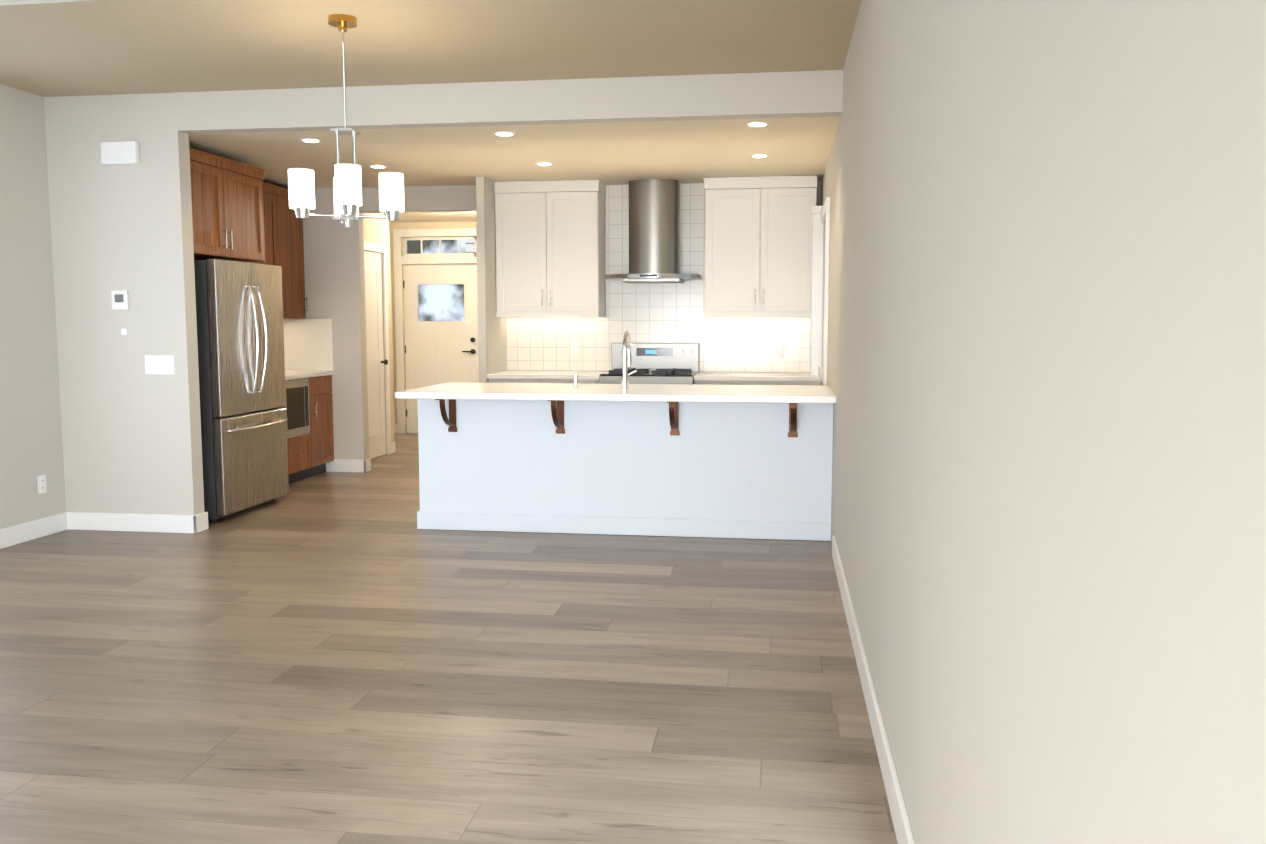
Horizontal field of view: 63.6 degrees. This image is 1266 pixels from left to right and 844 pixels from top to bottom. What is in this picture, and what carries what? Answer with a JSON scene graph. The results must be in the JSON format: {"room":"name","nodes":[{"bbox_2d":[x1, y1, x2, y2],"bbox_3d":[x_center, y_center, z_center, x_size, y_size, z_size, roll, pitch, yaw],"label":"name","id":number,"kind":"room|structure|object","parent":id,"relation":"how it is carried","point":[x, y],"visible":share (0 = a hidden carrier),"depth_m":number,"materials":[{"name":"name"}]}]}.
{"room":"empty dining room","nodes":[
{"label":"empty dining room","id":0,"kind":"room"},
{"bbox_2d":[0,84,394,528],"bbox_3d":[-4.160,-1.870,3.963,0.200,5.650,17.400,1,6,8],"label":"wall","id":1,"kind":"structure","parent":0,"point":[31,446],"depth_m":6.30,"materials":[{"name":"beige paint"}]},
{"bbox_2d":[37,475,46,493],"bbox_3d":[-3.735,0.394,6.448,0.010,0.114,0.070,1,6,8],"label":"outlet","id":2,"kind":"object","parent":1,"relation":"attached to","point":[41,479],"visible":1,"depth_m":6.42,"materials":[{"name":"white plastic"}]},
{"bbox_2d":[189,147,264,261],"bbox_3d":[-3.199,-1.485,7.090,0.832,0.675,1.110,1,6,8],"label":"upper cabinet","id":3,"kind":"object","parent":1,"relation":"attached to","point":[227,209],"visible":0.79,"depth_m":7.07,"materials":[{"name":"brown wood"}]},
{"bbox_2d":[249,182,284,317],"bbox_3d":[-3.262,-1.394,8.206,0.397,1.105,1.030,1,6,8],"label":"upper cabinet","id":4,"kind":"object","parent":1,"relation":"attached to","point":[283,236],"depth_m":8.55,"materials":[{"name":"brown wood"}]},
{"bbox_2d":[281,187,307,317],"bbox_3d":[-3.169,-1.458,8.858,0.397,1.105,0.547,1,6,8],"label":"upper cabinet","id":5,"kind":"object","parent":1,"relation":"attached to","point":[295,299],"depth_m":8.92,"materials":[{"name":"brown wood"}]},
{"bbox_2d":[0,424,914,843],"bbox_3d":[-1.630,0.929,3.775,4.940,0.115,16.800,1,6,8],"label":"baseboard","id":6,"kind":"structure","parent":1,"relation":"attached to","point":[148,522],"depth_m":6.21,"materials":[{"name":"white wood"}]},
{"bbox_2d":[283,211,314,318],"bbox_3d":[-3.069,-0.820,9.249,0.510,2.530,0.120,1,6,8],"label":"wall","id":7,"kind":"structure","parent":0,"point":[309,265],"depth_m":9.11,"materials":[{"name":"beige paint"}]},
{"bbox_2d":[311,188,393,459],"bbox_3d":[-2.652,-0.877,9.833,0.150,2.530,1.400,1,6,8],"label":"wall","id":8,"kind":"structure","parent":0,"point":[334,269],"depth_m":9.13,"materials":[{"name":"beige paint"}]},
{"bbox_2d":[364,251,387,458],"bbox_3d":[-2.565,-0.646,9.965,0.112,2.028,0.752,1,6,8],"label":"closet door","id":9,"kind":"structure","parent":8,"relation":"in","point":[376,361],"depth_m":10.12,"materials":[{"name":"beige paint"}]},
{"bbox_2d":[364,242,391,454],"bbox_3d":[-2.561,-0.681,9.960,0.020,2.115,0.910,1,6,8],"label":"door frame","id":10,"kind":"structure","parent":8,"relation":"attached to","point":[382,249],"depth_m":10.34,"materials":[{"name":"paint"}]},
{"bbox_2d":[358,185,475,212],"bbox_3d":[-1.811,-1.957,8.958,1.230,0.210,0.120,1,6,8],"label":"header beam","id":11,"kind":"structure","parent":0,"point":[458,198],"depth_m":8.89,"materials":[{"name":"beige paint"}]},
{"bbox_2d":[0,0,860,96],"bbox_3d":[-2.038,-1.605,0.641,4.940,0.250,11.000,1,6,8],"label":"ceiling","id":12,"kind":"structure","parent":0,"point":[53,48],"depth_m":5.15,"materials":[{"name":"paint"}]},
{"bbox_2d":[288,14,403,226],"bbox_3d":[-1.352,-1.403,4.795,0.406,0.959,0.406,3,6,28],"label":"chandelier","id":13,"kind":"object","parent":12,"relation":"hanging from","point":[347,190],"visible":1,"depth_m":4.74,"materials":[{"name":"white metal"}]},
{"bbox_2d":[390,221,476,433],"bbox_3d":[-1.760,-1.111,12.220,2.260,2.530,0.200,1,6,8],"label":"wall","id":14,"kind":"structure","parent":0,"point":[428,225],"depth_m":12.20,"materials":[{"name":"white paint"}]},
{"bbox_2d":[393,228,478,433],"bbox_3d":[-2.305,-1.068,12.191,1.110,2.450,0.020,1,6,8],"label":"door frame","id":15,"kind":"structure","parent":14,"relation":"attached to","point":[399,259],"depth_m":12.16,"materials":[{"name":"paint"}]},
{"bbox_2d":[403,237,477,432],"bbox_3d":[-2.300,-1.029,12.242,0.926,2.351,0.094,1,6,8],"label":"entry door","id":16,"kind":"structure","parent":14,"relation":"in","point":[437,352],"depth_m":12.24,"materials":[{"name":"paint"}]},
{"bbox_2d":[44,70,842,514],"bbox_3d":[-1.256,-0.768,6.254,4.940,3.010,0.120,1,6,8],"label":"wall","id":17,"kind":"structure","parent":0,"point":[132,434],"depth_m":6.42,"materials":[{"name":"beige paint"}]},
{"bbox_2d":[100,141,139,164],"bbox_3d":[-3.198,-1.677,6.359,0.240,0.140,0.044,1,6,8],"label":"door chime","id":18,"kind":"object","parent":17,"relation":"attached to","point":[119,152],"visible":1,"depth_m":6.34,"materials":[{"name":"white plastic"}]},
{"bbox_2d":[111,290,128,334],"bbox_3d":[-3.251,-0.694,6.474,0.110,0.280,0.023,1,6,8],"label":"thermostat","id":19,"kind":"object","parent":17,"relation":"attached to","point":[120,299],"visible":0.96,"depth_m":6.46,"materials":[{"name":"white plastic"}]},
{"bbox_2d":[145,355,174,373],"bbox_3d":[-3.007,-0.363,6.479,0.200,0.120,0.008,1,6,8],"label":"light switch","id":20,"kind":"object","parent":17,"relation":"attached to","point":[159,364],"visible":1,"depth_m":6.48,"materials":[{"name":"white plastic"}]},
{"bbox_2d":[0,433,897,843],"bbox_3d":[-1.616,1.027,3.884,5.340,0.100,17.400,1,6,8],"label":"floor","id":21,"kind":"structure","parent":0,"point":[340,659],"depth_m":3.81,"materials":[{"name":"brown wood"}]},
{"bbox_2d":[194,259,288,521],"bbox_3d":[-3.031,-0.242,7.265,0.876,1.763,0.910,1,6,8],"label":"refrigerator","id":22,"kind":"object","parent":21,"relation":"on","point":[240,336],"visible":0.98,"depth_m":7.02,"materials":[{"name":"grey metal"}]},
{"bbox_2d":[278,383,289,482],"bbox_3d":[-3.181,0.121,8.099,0.630,0.878,0.551,1,6,8],"label":"base cabinet","id":23,"kind":"object","parent":21,"relation":"on","point":[287,408],"depth_m":8.37,"materials":[{"name":"brown wood"}]},
{"bbox_2d":[286,379,317,482],"bbox_3d":[-3.107,0.070,8.613,0.630,0.878,0.493,1,6,8],"label":"base cabinet","id":24,"kind":"object","parent":21,"relation":"on","point":[299,392],"depth_m":8.62,"materials":[{"name":"brown wood"}]},
{"bbox_2d":[285,371,333,382],"bbox_3d":[-3.106,-0.379,8.495,0.652,0.040,1.452,1,6,8],"label":"countertop","id":25,"kind":"structure","parent":24,"relation":"on","point":[288,374],"depth_m":8.73,"materials":[{"name":"white stone"}]},
{"bbox_2d":[314,375,333,473],"bbox_3d":[-3.047,0.029,9.030,0.630,0.878,0.460,1,6,8],"label":"base cabinet","id":26,"kind":"object","parent":21,"relation":"on","point":[323,403],"depth_m":9.05,"materials":[{"name":"brown wood"}]},
{"bbox_2d":[489,379,550,382],"bbox_3d":[-0.897,0.052,8.800,0.539,0.878,0.600,1,6,8],"label":"base cabinet","id":27,"kind":"object","parent":21,"relation":"on","point":[490,380],"depth_m":8.46,"materials":[{"name":"white wood"}]},
{"bbox_2d":[487,371,608,378],"bbox_3d":[-0.696,-0.400,8.710,0.953,0.040,0.636,1,6,8],"label":"countertop","id":28,"kind":"structure","parent":27,"relation":"on","point":[505,374],"depth_m":8.44,"materials":[{"name":"white stone"}]},
{"bbox_2d":[551,379,598,383],"bbox_3d":[-0.489,0.058,8.742,0.539,0.878,0.600,1,6,8],"label":"base cabinet","id":29,"kind":"object","parent":21,"relation":"on","point":[585,381],"depth_m":8.39,"materials":[{"name":"white wood"}]},
{"bbox_2d":[399,398,835,540],"bbox_3d":[-0.063,0.260,6.674,2.664,0.878,0.955,1,6,8],"label":"kitchen island","id":30,"kind":"object","parent":21,"relation":"on","point":[722,461],"depth_m":6.45,"materials":[{"name":"paint"}]},
{"bbox_2d":[395,382,835,405],"bbox_3d":[-0.071,-0.196,6.623,2.678,0.040,1.050,1,6,8],"label":"island countertop","id":31,"kind":"structure","parent":30,"relation":"on","point":[474,392],"depth_m":6.27,"materials":[{"name":"white stone"}]},
{"bbox_2d":[573,375,577,388],"bbox_3d":[-0.369,-0.264,6.646,0.034,0.088,0.077,1,6,8],"label":"soap dispenser","id":32,"kind":"object","parent":31,"relation":"on","point":[575,382],"visible":1,"depth_m":6.61,"materials":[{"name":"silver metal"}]},
{"bbox_2d":[621,331,636,388],"bbox_3d":[-0.015,-0.408,6.667,0.104,0.372,0.225,1,6,8],"label":"faucet","id":33,"kind":"object","parent":31,"relation":"on","point":[626,356],"visible":1,"depth_m":6.58,"materials":[{"name":"silver metal"}]},
{"bbox_2d":[599,343,698,383],"bbox_3d":[0.146,-0.070,8.557,0.760,1.168,0.742,1,6,8],"label":"range","id":34,"kind":"object","parent":21,"relation":"on","point":[665,363],"visible":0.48,"depth_m":8.77,"materials":[{"name":"silver metal"}]},
{"bbox_2d":[694,379,766,384],"bbox_3d":[0.818,0.076,8.557,0.567,0.878,0.600,1,6,8],"label":"base cabinet","id":35,"kind":"object","parent":21,"relation":"on","point":[694,379],"depth_m":8.22,"materials":[{"name":"white wood"}]},
{"bbox_2d":[695,372,820,382],"bbox_3d":[1.035,-0.376,8.465,1.011,0.040,0.636,1,6,8],"label":"countertop","id":36,"kind":"structure","parent":35,"relation":"on","point":[703,377],"depth_m":8.20,"materials":[{"name":"white stone"}]},
{"bbox_2d":[767,383,820,385],"bbox_3d":[1.256,0.082,8.495,0.568,0.878,0.600,1,6,8],"label":"base cabinet","id":37,"kind":"object","parent":21,"relation":"on","point":[817,384],"depth_m":8.15,"materials":[{"name":"white wood"}]},
{"bbox_2d":[476,176,515,382],"bbox_3d":[-0.968,-0.913,10.198,0.120,2.530,3.600,1,6,8],"label":"wall","id":38,"kind":"structure","parent":0,"point":[492,342],"depth_m":8.46,"materials":[{"name":"beige paint"}]},
{"bbox_2d":[189,116,840,222],"bbox_3d":[-0.848,-2.167,9.002,4.940,0.200,5.680,1,6,8],"label":"ceiling","id":39,"kind":"structure","parent":0,"point":[681,152],"depth_m":7.09,"materials":[{"name":"white paint"}]},
{"bbox_2d":[300,138,320,142],"bbox_3d":[-2.089,-1.829,6.612,0.132,0.007,0.150,1,6,8],"label":"recessed light","id":40,"kind":"object","parent":39,"relation":"in","point":[312,140],"depth_m":6.61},
{"bbox_2d":[369,165,386,167],"bbox_3d":[-1.929,-1.937,7.717,0.127,0.007,0.112,1,6,8],"label":"recessed light","id":41,"kind":"object","parent":39,"relation":"in","point":[373,166],"depth_m":7.72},
{"bbox_2d":[494,131,514,135],"bbox_3d":[-0.803,-1.805,6.369,0.127,0.007,0.142,1,6,8],"label":"recessed light","id":42,"kind":"object","parent":39,"relation":"in","point":[505,133],"depth_m":6.38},
{"bbox_2d":[536,162,552,165],"bbox_3d":[-0.659,-1.925,7.593,0.129,0.007,0.151,1,6,8],"label":"recessed light","id":43,"kind":"object","parent":39,"relation":"in","point":[539,163],"depth_m":7.58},
{"bbox_2d":[747,122,768,126],"bbox_3d":[0.744,-1.776,6.075,0.125,0.007,0.134,1,6,8],"label":"recessed light","id":44,"kind":"object","parent":39,"relation":"in","point":[753,124],"depth_m":6.08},
{"bbox_2d":[751,154,768,157],"bbox_3d":[0.900,-1.889,7.227,0.120,0.007,0.140,1,6,8],"label":"recessed light","id":45,"kind":"object","parent":39,"relation":"in","point":[754,155],"depth_m":7.22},
{"bbox_2d":[512,181,821,372],"bbox_3d":[0.279,-0.788,8.926,2.650,2.530,0.120,1,6,8],"label":"wall","id":46,"kind":"structure","parent":0,"point":[819,183],"depth_m":8.87,"materials":[{"name":"beige paint"}]},
{"bbox_2d":[494,180,605,316],"bbox_3d":[-0.702,-1.470,8.742,0.901,1.132,0.366,1,6,8],"label":"upper cabinet","id":47,"kind":"object","parent":46,"relation":"attached to","point":[550,248],"visible":1,"depth_m":8.61,"materials":[{"name":"white wood"}]},
{"bbox_2d":[605,179,700,282],"bbox_3d":[0.163,-1.594,8.526,0.780,0.842,0.520,1,6,8],"label":"range hood","id":48,"kind":"object","parent":46,"relation":"attached to","point":[654,230],"visible":0.98,"depth_m":8.50,"materials":[{"name":"silver metal"}]},
{"bbox_2d":[506,183,810,371],"bbox_3d":[0.229,-1.242,8.823,2.730,1.603,0.007,1,6,8],"label":"tile backsplash","id":49,"kind":"structure","parent":46,"relation":"attached to","point":[656,312],"depth_m":8.83,"materials":[{"name":"white tile"}]},
{"bbox_2d":[570,341,577,353],"bbox_3d":[-0.518,-0.658,8.979,0.070,0.114,0.008,1,6,8],"label":"outlet","id":50,"kind":"object","parent":49,"relation":"attached to","point":[573,344],"depth_m":8.98,"materials":[{"name":"white plastic"}]},
{"bbox_2d":[776,345,784,357],"bbox_3d":[1.264,-0.603,8.730,0.070,0.114,0.008,1,6,8],"label":"outlet","id":51,"kind":"object","parent":49,"relation":"attached to","point":[779,354],"depth_m":8.73,"materials":[{"name":"white plastic"}]},
{"bbox_2d":[703,175,816,316],"bbox_3d":[1.053,-1.445,8.494,0.921,1.132,0.366,1,6,8],"label":"upper cabinet","id":52,"kind":"object","parent":46,"relation":"attached to","point":[758,244],"visible":0.96,"depth_m":8.35,"materials":[{"name":"white wood"}]},
{"bbox_2d":[821,0,1265,843],"bbox_3d":[0.715,-0.340,1.879,0.200,3.010,13.970,1,6,8],"label":"wall","id":53,"kind":"structure","parent":0,"point":[1047,324],"depth_m":1.25,"materials":[{"name":"beige paint"}]},
{"bbox_2d":[810,197,829,384],"bbox_3d":[1.385,-0.982,7.622,0.100,1.350,1.080,1,6,8],"label":"window","id":54,"kind":"structure","parent":53,"relation":"in","point":[821,214],"depth_m":8.04,"materials":[{"name":"white"}]},
{"label":"outside","id":55,"kind":"structure","parent":0,"visible":0},
{"bbox_2d":[407,240,474,320],"bbox_3d":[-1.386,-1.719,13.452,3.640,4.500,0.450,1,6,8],"label":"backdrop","id":56,"kind":"structure","parent":55,"point":[447,309],"depth_m":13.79,"materials":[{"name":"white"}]}
]}

